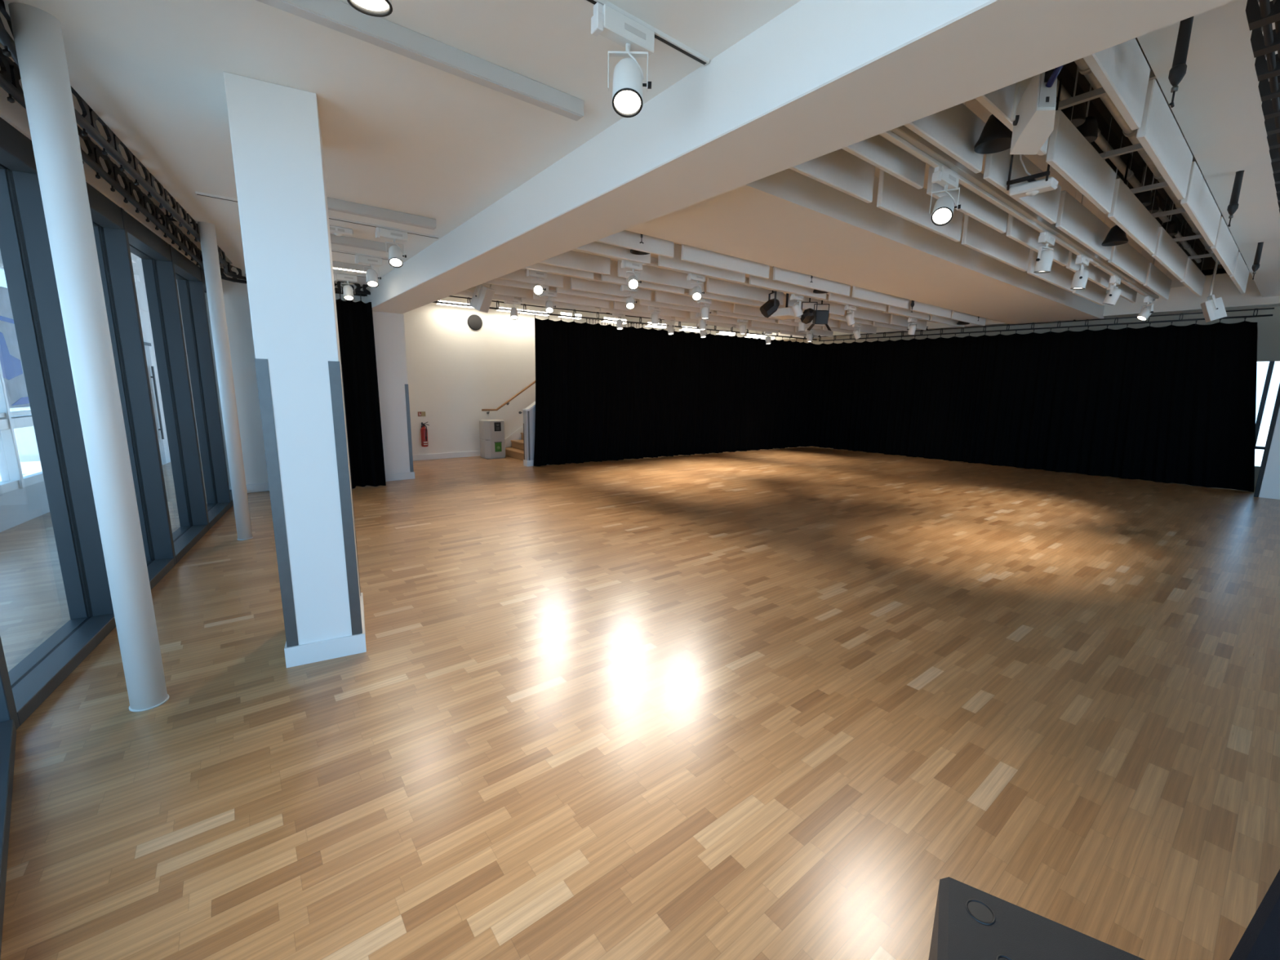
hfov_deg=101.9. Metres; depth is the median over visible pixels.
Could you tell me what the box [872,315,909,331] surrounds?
acoustic baffle
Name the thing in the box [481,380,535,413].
stair handrail
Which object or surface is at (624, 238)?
acoustic baffle
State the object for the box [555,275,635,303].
acoustic baffle
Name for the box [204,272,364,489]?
wall
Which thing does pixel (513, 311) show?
track spotlight
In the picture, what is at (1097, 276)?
acoustic baffle
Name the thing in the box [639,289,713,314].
acoustic baffle
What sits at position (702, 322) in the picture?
track spotlight
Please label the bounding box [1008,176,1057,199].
ceiling sensor
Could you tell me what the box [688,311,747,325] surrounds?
acoustic baffle
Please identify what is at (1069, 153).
acoustic baffle
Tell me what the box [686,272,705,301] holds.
track spotlight
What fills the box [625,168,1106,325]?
ceiling panel
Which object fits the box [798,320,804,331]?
track spotlight
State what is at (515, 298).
track
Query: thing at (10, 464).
window
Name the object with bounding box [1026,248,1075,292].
acoustic baffle
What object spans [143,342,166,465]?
door
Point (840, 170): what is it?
acoustic baffle
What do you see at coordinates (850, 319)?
track spotlight
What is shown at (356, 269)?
diffuser
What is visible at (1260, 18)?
lighting truss
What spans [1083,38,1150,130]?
acoustic baffle
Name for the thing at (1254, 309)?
rail
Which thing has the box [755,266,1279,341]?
wall
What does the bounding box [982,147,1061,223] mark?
acoustic baffle
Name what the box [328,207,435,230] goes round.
diffuser
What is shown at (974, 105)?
ceiling
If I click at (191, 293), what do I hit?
window
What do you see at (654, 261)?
track
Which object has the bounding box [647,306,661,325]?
track spotlight
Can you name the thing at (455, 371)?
wall
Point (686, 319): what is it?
acoustic baffle
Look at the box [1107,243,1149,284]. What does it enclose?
acoustic baffle
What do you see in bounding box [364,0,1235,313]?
ceiling beam
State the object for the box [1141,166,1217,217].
support strut
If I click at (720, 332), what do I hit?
diffuser
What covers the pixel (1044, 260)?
track spotlight
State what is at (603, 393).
curtain
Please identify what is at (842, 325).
acoustic baffle
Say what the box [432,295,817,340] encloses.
rail
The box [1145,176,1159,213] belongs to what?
canister
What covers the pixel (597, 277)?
track
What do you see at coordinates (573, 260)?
acoustic baffle
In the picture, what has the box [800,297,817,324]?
stage light
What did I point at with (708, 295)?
acoustic baffle
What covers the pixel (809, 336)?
track spotlight
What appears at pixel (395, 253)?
track spotlight
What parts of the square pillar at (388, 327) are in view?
skirting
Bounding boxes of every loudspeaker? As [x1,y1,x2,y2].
[469,284,495,312]
[1009,65,1063,154]
[1200,257,1226,322]
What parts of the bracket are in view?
rod, rod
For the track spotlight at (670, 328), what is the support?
hanging from the track at (515, 298)
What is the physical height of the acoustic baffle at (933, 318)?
0.610 m
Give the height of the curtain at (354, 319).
3.109 m
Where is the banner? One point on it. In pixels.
(10, 356)
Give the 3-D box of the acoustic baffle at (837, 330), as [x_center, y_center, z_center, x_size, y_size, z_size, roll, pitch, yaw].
[5.109,-4.027,13.066,1.660,0.610,0.040,-7,13,-38]
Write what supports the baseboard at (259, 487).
attached to the wall at (236, 300)
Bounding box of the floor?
[0,446,1279,959]
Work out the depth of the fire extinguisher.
11.46 m
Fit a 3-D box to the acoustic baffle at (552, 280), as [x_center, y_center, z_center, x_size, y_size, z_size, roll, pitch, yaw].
[-1.767,-3.084,7.194,1.580,0.610,0.040,-7,13,-38]
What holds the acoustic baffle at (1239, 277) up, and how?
hanging from the support strut at (1199, 236)
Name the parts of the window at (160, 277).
head rail, sill rail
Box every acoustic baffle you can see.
[454,290,514,301]
[464,283,526,297]
[484,278,549,291]
[497,268,563,288]
[520,288,595,311]
[523,262,593,279]
[533,291,608,308]
[538,250,610,275]
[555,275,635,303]
[570,272,650,300]
[574,241,650,264]
[595,230,674,257]
[600,300,671,319]
[601,260,684,294]
[613,301,686,318]
[617,259,702,289]
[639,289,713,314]
[655,290,730,312]
[657,243,745,283]
[674,311,732,327]
[680,244,769,279]
[688,279,764,306]
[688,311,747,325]
[706,277,783,305]
[716,302,775,323]
[733,303,791,321]
[734,320,777,333]
[748,266,826,299]
[750,320,793,332]
[773,266,850,296]
[777,293,804,312]
[777,319,821,329]
[779,325,817,337]
[787,293,844,315]
[788,148,875,203]
[794,318,838,328]
[795,326,833,337]
[822,320,860,333]
[828,286,886,311]
[829,310,871,324]
[839,320,876,333]
[842,134,925,189]
[847,306,889,324]
[851,285,909,309]
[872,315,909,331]
[876,168,963,241]
[888,300,929,319]
[889,314,927,330]
[903,102,986,173]
[910,301,951,318]
[926,165,1008,233]
[929,311,964,327]
[951,310,986,325]
[961,213,1030,271]
[974,76,1048,155]
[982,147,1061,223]
[1005,213,1069,266]
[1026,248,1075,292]
[1045,72,1116,213]
[1055,189,1111,260]
[1066,250,1110,288]
[1072,279,1106,305]
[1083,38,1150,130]
[1106,275,1137,302]
[1107,153,1159,254]
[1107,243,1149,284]
[1136,78,1192,199]
[1142,261,1172,300]
[1151,203,1187,280]
[1180,160,1221,246]
[1180,237,1205,297]
[1210,216,1238,275]
[1229,251,1249,293]
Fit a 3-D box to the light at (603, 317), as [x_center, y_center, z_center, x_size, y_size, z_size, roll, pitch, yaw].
[-0.698,-4.258,13.867,0.740,0.113,0.152,-7,13,-38]
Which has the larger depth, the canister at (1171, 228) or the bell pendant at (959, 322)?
the bell pendant at (959, 322)
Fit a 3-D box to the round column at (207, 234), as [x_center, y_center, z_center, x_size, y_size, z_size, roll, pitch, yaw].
[-4.287,-1.049,5.369,0.140,3.430,0.140,-7,13,-38]
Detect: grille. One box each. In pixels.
[480,288,494,312]
[1200,302,1210,321]
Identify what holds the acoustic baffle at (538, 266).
hanging from the ceiling at (974, 105)
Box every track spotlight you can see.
[333,273,357,301]
[346,0,392,17]
[355,254,382,288]
[375,226,408,267]
[504,299,520,319]
[524,269,546,295]
[538,291,556,313]
[591,2,654,117]
[612,313,625,330]
[620,259,642,289]
[620,284,637,310]
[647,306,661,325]
[664,318,675,335]
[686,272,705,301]
[695,312,706,330]
[697,297,711,319]
[697,324,707,337]
[737,318,747,334]
[763,331,772,344]
[790,293,804,317]
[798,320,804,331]
[804,327,813,342]
[844,304,856,325]
[852,323,861,339]
[906,317,917,334]
[929,165,960,226]
[1033,231,1055,273]
[1070,254,1089,289]
[1102,275,1121,305]
[1136,296,1153,320]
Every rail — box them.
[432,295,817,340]
[817,307,1274,341]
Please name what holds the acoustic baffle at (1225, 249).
attached to the ceiling at (1217, 108)
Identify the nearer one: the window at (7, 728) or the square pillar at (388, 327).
the window at (7, 728)
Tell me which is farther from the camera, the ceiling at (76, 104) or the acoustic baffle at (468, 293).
the acoustic baffle at (468, 293)
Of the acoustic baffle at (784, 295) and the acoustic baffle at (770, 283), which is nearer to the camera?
the acoustic baffle at (770, 283)
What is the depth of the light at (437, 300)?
11.23 m
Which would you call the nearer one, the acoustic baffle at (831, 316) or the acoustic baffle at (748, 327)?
the acoustic baffle at (831, 316)
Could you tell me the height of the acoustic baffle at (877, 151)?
0.610 m
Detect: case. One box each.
[928,876,1144,959]
[1229,869,1279,959]
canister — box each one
[1060,68,1086,127]
[1075,84,1097,142]
[1133,164,1151,206]
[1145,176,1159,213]
[1161,202,1177,235]
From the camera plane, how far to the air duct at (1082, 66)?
4.38 m
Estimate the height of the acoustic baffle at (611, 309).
0.610 m
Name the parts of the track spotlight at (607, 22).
rating plate, knob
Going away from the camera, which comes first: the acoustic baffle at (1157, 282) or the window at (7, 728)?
the window at (7, 728)
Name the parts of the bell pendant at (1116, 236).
lamp shade, stem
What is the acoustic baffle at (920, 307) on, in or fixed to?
hanging from the ceiling at (974, 105)
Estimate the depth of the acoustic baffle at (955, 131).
3.14 m
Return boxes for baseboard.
[231,482,269,493]
[412,450,479,461]
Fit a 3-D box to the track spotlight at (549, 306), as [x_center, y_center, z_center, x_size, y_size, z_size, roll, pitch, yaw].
[-1.455,-2.839,8.295,0.184,0.352,0.289,7,12,31]
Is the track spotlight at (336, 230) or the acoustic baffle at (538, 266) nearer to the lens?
the track spotlight at (336, 230)
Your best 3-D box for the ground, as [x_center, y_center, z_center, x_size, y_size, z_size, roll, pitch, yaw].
[-0.033,2.018,0.362,120.000,0.200,120.000,-7,13,-38]
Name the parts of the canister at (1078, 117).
rod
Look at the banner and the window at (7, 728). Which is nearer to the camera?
the window at (7, 728)
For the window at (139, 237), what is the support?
on the floor
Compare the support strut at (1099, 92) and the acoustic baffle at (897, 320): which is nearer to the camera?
the support strut at (1099, 92)
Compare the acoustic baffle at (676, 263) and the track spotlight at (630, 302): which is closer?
the acoustic baffle at (676, 263)
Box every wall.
[0,250,170,532]
[0,271,199,462]
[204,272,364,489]
[402,293,755,454]
[522,400,535,466]
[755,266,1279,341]
[791,306,1279,488]
[1253,382,1279,499]
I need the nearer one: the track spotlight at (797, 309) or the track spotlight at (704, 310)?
the track spotlight at (797, 309)
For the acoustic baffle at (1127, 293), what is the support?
hanging from the ceiling at (974, 105)
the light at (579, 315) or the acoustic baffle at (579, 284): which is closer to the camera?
the acoustic baffle at (579, 284)
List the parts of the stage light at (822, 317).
barn door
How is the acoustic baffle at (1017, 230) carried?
hanging from the ceiling at (974, 105)
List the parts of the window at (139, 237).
head rail, sill rail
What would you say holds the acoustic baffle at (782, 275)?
hanging from the ceiling at (974, 105)
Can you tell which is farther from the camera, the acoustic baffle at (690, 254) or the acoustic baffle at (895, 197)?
the acoustic baffle at (690, 254)
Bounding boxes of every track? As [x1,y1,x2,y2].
[195,191,439,238]
[331,248,388,259]
[333,271,366,277]
[514,297,780,332]
[522,268,883,328]
[548,285,822,329]
[571,248,939,323]
[584,0,709,66]
[879,124,1159,300]
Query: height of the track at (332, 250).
0.032 m
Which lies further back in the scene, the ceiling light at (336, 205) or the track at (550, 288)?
the track at (550, 288)
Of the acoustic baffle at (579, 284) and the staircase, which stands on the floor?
the staircase
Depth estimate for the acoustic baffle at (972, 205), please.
4.26 m
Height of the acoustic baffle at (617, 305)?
0.610 m
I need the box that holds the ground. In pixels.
[0,423,1270,481]
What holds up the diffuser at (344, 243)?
attached to the ceiling light at (340, 240)
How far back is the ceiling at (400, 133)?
2.67 m
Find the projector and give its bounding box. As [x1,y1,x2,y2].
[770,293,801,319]
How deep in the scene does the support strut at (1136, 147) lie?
4.41 m
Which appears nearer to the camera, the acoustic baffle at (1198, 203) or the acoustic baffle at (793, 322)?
the acoustic baffle at (1198, 203)
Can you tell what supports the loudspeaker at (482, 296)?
hanging from the ceiling at (974, 105)
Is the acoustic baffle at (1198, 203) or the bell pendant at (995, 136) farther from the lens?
the acoustic baffle at (1198, 203)
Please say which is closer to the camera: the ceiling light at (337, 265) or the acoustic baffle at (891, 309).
the ceiling light at (337, 265)
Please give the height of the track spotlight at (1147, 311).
0.353 m
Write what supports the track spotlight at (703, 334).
hanging from the track at (515, 298)
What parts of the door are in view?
pull handle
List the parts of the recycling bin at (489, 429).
aperture panel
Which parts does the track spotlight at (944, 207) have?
rating plate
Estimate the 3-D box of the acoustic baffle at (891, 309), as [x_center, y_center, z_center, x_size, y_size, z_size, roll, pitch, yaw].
[5.259,-3.486,10.069,1.620,0.610,0.040,-7,13,-38]
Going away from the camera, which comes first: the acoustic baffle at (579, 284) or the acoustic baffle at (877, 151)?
the acoustic baffle at (877, 151)
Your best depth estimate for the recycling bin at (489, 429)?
11.96 m
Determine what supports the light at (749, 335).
attached to the wall at (1181, 300)
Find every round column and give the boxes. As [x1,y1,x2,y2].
[8,2,168,711]
[198,222,253,540]
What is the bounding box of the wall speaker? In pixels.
[467,314,482,329]
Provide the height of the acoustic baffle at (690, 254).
0.610 m
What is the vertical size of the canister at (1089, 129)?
0.640 m
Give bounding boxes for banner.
[0,286,30,408]
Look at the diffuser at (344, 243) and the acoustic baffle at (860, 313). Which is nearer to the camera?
the diffuser at (344, 243)
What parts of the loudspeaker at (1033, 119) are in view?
knob, connector panel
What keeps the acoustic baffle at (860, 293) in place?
hanging from the ceiling at (974, 105)
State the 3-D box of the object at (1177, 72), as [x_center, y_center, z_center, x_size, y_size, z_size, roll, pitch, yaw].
[2.472,-1.931,2.376,0.058,0.402,0.058,-7,13,-38]
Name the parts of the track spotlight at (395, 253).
rating plate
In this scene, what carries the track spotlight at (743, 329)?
hanging from the track at (550, 288)
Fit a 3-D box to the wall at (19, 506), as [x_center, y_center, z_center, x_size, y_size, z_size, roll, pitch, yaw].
[-7.306,-1.631,5.596,0.270,4.400,15.600,-4,11,-27]
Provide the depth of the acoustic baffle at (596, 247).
5.80 m
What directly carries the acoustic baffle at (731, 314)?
hanging from the ceiling at (974, 105)
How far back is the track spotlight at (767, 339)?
13.41 m
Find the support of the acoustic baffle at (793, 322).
hanging from the ceiling at (974, 105)
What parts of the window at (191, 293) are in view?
head rail, sill rail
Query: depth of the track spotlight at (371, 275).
6.27 m
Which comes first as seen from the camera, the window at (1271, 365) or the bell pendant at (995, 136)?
the bell pendant at (995, 136)
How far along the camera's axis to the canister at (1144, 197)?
5.39 m
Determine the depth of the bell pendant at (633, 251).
5.89 m
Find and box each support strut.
[1055,68,1156,109]
[1087,102,1185,159]
[1115,136,1204,193]
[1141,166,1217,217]
[1161,198,1231,241]
[1177,220,1240,259]
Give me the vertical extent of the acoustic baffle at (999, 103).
0.610 m
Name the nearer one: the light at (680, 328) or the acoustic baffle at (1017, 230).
the acoustic baffle at (1017, 230)
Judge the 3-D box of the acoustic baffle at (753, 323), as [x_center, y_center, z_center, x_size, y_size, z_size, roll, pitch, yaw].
[3.236,-3.974,12.604,1.620,0.610,0.040,-7,13,-38]
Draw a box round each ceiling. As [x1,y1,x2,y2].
[0,0,193,228]
[4,0,800,288]
[610,76,1200,315]
[1056,61,1248,275]
[1137,0,1279,297]
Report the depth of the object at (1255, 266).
5.90 m
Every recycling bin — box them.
[479,419,505,439]
[480,439,505,459]
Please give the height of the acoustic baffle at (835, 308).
0.610 m
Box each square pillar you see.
[223,71,366,667]
[372,311,414,481]
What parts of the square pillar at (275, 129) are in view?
skirting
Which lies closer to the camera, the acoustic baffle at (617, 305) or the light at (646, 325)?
the acoustic baffle at (617, 305)
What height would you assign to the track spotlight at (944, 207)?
0.349 m
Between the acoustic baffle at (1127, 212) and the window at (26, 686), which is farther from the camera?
the acoustic baffle at (1127, 212)
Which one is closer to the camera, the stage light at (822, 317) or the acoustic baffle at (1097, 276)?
the acoustic baffle at (1097, 276)
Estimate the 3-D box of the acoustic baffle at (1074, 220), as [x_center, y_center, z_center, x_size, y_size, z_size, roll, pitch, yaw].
[4.359,-2.594,5.021,1.820,0.610,0.040,-7,13,-38]
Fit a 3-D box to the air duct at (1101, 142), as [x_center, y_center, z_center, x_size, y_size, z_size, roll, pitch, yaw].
[5.280,-3.199,5.556,10.700,0.076,0.076,-7,13,-38]
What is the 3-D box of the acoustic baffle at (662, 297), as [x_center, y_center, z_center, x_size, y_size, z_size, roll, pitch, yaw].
[0.996,-3.423,9.332,1.840,0.610,0.040,-7,13,-38]
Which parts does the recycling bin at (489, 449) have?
aperture panel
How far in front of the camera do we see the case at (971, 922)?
0.78 m
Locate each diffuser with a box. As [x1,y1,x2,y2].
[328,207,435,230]
[330,241,388,252]
[333,267,365,272]
[719,331,734,335]
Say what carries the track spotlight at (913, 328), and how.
hanging from the track at (654, 261)
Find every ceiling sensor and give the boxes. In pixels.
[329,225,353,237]
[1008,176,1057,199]
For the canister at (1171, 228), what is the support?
hanging from the ceiling at (1097, 108)
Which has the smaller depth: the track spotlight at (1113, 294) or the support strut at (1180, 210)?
the support strut at (1180, 210)
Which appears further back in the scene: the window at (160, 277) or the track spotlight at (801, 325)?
the track spotlight at (801, 325)
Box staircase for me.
[504,425,524,460]
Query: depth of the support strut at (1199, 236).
6.83 m
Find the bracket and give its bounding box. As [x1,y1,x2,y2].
[1006,78,1062,190]
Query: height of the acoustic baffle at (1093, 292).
0.610 m
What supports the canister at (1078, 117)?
hanging from the ceiling at (1097, 108)
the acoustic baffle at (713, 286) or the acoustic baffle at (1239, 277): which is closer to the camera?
the acoustic baffle at (1239, 277)
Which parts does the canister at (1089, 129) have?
rod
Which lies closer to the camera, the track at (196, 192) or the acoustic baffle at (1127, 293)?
the track at (196, 192)
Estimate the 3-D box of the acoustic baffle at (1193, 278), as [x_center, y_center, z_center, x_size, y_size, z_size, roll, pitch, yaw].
[7.597,-2.913,7.089,1.680,0.610,0.040,-7,13,-38]
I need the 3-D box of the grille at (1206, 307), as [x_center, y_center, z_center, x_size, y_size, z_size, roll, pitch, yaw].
[8.232,-2.442,7.559,0.096,0.255,0.168,7,12,31]
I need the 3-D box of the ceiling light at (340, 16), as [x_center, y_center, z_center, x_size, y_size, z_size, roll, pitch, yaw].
[-1.054,-1.915,2.257,1.860,0.082,0.070,-7,13,-38]
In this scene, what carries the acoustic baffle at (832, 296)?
hanging from the ceiling at (974, 105)
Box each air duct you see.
[1056,79,1201,262]
[1074,57,1221,264]
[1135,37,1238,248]
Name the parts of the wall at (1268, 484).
panel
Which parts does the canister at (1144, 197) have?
rod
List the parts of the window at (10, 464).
post, rail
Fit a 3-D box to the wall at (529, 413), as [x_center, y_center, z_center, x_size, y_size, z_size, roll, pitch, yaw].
[-1.392,-1.856,11.604,2.614,2.906,0.178,-7,13,-38]
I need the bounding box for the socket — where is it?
[1045,96,1049,102]
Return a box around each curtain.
[335,288,386,488]
[533,314,813,466]
[806,317,1257,492]
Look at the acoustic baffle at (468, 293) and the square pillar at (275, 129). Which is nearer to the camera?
the square pillar at (275, 129)
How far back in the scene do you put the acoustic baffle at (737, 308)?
10.25 m
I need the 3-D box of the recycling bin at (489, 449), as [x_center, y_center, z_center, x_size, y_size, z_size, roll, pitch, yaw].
[-3.465,-0.746,12.221,0.480,0.437,0.470,-7,13,-38]
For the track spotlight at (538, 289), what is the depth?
6.78 m
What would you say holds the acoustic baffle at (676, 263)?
hanging from the ceiling at (974, 105)
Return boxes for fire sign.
[417,411,425,416]
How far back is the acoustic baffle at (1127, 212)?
4.62 m
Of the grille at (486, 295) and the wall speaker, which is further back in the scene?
the wall speaker
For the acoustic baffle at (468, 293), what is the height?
0.610 m
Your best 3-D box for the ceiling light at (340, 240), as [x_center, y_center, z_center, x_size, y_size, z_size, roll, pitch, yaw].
[-3.110,-2.532,5.505,0.980,0.082,0.070,-7,13,-38]
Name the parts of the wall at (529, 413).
skirting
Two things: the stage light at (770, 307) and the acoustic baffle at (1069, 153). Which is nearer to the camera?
the acoustic baffle at (1069, 153)
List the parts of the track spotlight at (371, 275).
rating plate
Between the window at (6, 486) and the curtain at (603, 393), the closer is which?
the window at (6, 486)
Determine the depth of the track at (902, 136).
3.98 m
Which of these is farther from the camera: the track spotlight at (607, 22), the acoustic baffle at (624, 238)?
the acoustic baffle at (624, 238)
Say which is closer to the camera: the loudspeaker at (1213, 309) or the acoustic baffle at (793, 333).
the loudspeaker at (1213, 309)
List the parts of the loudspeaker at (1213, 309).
rod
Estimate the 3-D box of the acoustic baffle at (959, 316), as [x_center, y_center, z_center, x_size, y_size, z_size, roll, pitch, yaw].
[6.897,-3.595,10.824,1.660,0.610,0.040,-7,13,-38]
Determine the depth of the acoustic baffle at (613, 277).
7.53 m
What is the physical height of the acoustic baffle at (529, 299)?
0.610 m
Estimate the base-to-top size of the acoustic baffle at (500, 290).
0.610 m
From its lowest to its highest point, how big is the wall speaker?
0.344 m
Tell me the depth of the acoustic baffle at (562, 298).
9.25 m
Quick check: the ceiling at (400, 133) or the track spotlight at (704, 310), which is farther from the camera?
the track spotlight at (704, 310)
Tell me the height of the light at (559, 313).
0.113 m
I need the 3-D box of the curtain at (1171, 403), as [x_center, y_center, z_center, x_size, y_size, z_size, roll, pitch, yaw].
[8.125,-1.922,12.327,0.248,3.079,8.875,-9,14,-43]
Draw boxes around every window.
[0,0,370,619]
[0,67,115,729]
[0,362,44,488]
[0,413,20,494]
[0,719,16,959]
[93,163,208,564]
[141,212,231,529]
[177,240,233,506]
[1254,360,1275,449]
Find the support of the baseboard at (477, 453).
attached to the wall at (455, 371)
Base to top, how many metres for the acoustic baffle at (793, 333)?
0.610 m
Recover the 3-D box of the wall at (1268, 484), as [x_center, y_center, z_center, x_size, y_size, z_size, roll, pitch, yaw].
[12.110,-0.823,6.949,0.150,2.950,4.655,-7,13,-38]
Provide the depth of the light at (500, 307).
12.28 m
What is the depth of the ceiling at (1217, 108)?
3.27 m
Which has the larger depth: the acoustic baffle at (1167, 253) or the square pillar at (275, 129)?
the acoustic baffle at (1167, 253)
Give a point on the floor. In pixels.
(751, 704)
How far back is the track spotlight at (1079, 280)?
5.64 m
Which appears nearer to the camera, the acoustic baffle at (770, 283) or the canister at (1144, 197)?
the canister at (1144, 197)
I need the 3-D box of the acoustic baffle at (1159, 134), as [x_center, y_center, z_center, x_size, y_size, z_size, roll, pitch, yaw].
[3.424,-2.307,3.335,1.520,0.610,0.040,-7,13,-38]
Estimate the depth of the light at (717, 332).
16.41 m
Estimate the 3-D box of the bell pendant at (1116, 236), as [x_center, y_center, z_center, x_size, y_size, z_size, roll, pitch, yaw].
[4.708,-2.725,5.074,0.198,0.780,0.198,-7,13,-38]
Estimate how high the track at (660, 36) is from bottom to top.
0.032 m
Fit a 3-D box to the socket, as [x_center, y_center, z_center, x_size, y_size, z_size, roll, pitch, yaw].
[1.823,-1.702,2.324,0.019,0.028,0.018,2,10,4]
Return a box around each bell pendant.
[630,248,650,254]
[813,288,827,293]
[956,320,969,324]
[973,114,1012,154]
[1101,157,1129,246]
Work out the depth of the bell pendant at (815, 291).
8.04 m
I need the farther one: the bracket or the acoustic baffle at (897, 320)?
the acoustic baffle at (897, 320)
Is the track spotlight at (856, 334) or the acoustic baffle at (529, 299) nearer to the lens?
the acoustic baffle at (529, 299)
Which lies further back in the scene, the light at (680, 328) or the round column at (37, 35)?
the light at (680, 328)
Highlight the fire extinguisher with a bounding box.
[420,422,428,446]
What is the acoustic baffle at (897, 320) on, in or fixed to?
hanging from the ceiling at (974, 105)
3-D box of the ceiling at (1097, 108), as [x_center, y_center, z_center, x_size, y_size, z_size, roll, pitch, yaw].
[5.983,-3.410,5.665,12.220,0.500,1.045,-7,13,-38]
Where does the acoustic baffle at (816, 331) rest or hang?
hanging from the ceiling at (974, 105)
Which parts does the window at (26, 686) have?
head rail, sill rail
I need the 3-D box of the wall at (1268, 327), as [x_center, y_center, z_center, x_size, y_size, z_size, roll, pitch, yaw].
[9.516,-2.328,12.122,0.200,4.000,16.500,-7,13,-38]
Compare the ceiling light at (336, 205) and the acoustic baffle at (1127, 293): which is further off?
the acoustic baffle at (1127, 293)
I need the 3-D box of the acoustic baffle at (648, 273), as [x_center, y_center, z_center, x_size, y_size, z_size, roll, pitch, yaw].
[0.324,-3.066,7.287,1.540,0.610,0.040,-7,13,-38]
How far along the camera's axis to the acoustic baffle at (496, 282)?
7.69 m
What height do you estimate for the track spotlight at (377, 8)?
0.338 m
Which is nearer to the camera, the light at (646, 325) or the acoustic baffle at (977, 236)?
the acoustic baffle at (977, 236)
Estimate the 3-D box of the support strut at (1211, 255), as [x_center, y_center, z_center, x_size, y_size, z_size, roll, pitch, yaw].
[8.421,-3.575,7.594,0.042,0.580,0.820,-7,13,-38]
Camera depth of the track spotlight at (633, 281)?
6.21 m
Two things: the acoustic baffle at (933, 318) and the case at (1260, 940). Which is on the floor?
the case at (1260, 940)
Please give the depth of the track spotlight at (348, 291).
7.33 m
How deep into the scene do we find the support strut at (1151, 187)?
5.19 m
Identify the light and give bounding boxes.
[256,0,583,120]
[327,197,436,230]
[330,234,396,252]
[332,261,371,272]
[435,300,474,308]
[496,306,547,315]
[558,311,572,318]
[572,313,581,319]
[600,316,626,324]
[644,321,666,328]
[679,325,699,332]
[715,330,734,335]
[744,333,764,338]
[760,266,779,318]
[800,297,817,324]
[807,300,831,331]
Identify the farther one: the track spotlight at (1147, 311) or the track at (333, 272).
the track spotlight at (1147, 311)
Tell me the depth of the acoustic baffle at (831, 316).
10.87 m
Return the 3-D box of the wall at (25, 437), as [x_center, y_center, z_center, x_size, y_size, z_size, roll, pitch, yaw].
[-11.156,-2.714,11.276,3.700,4.400,0.200,-7,13,-38]
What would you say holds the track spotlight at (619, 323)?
hanging from the track at (515, 298)
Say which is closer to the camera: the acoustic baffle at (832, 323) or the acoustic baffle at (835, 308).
the acoustic baffle at (835, 308)

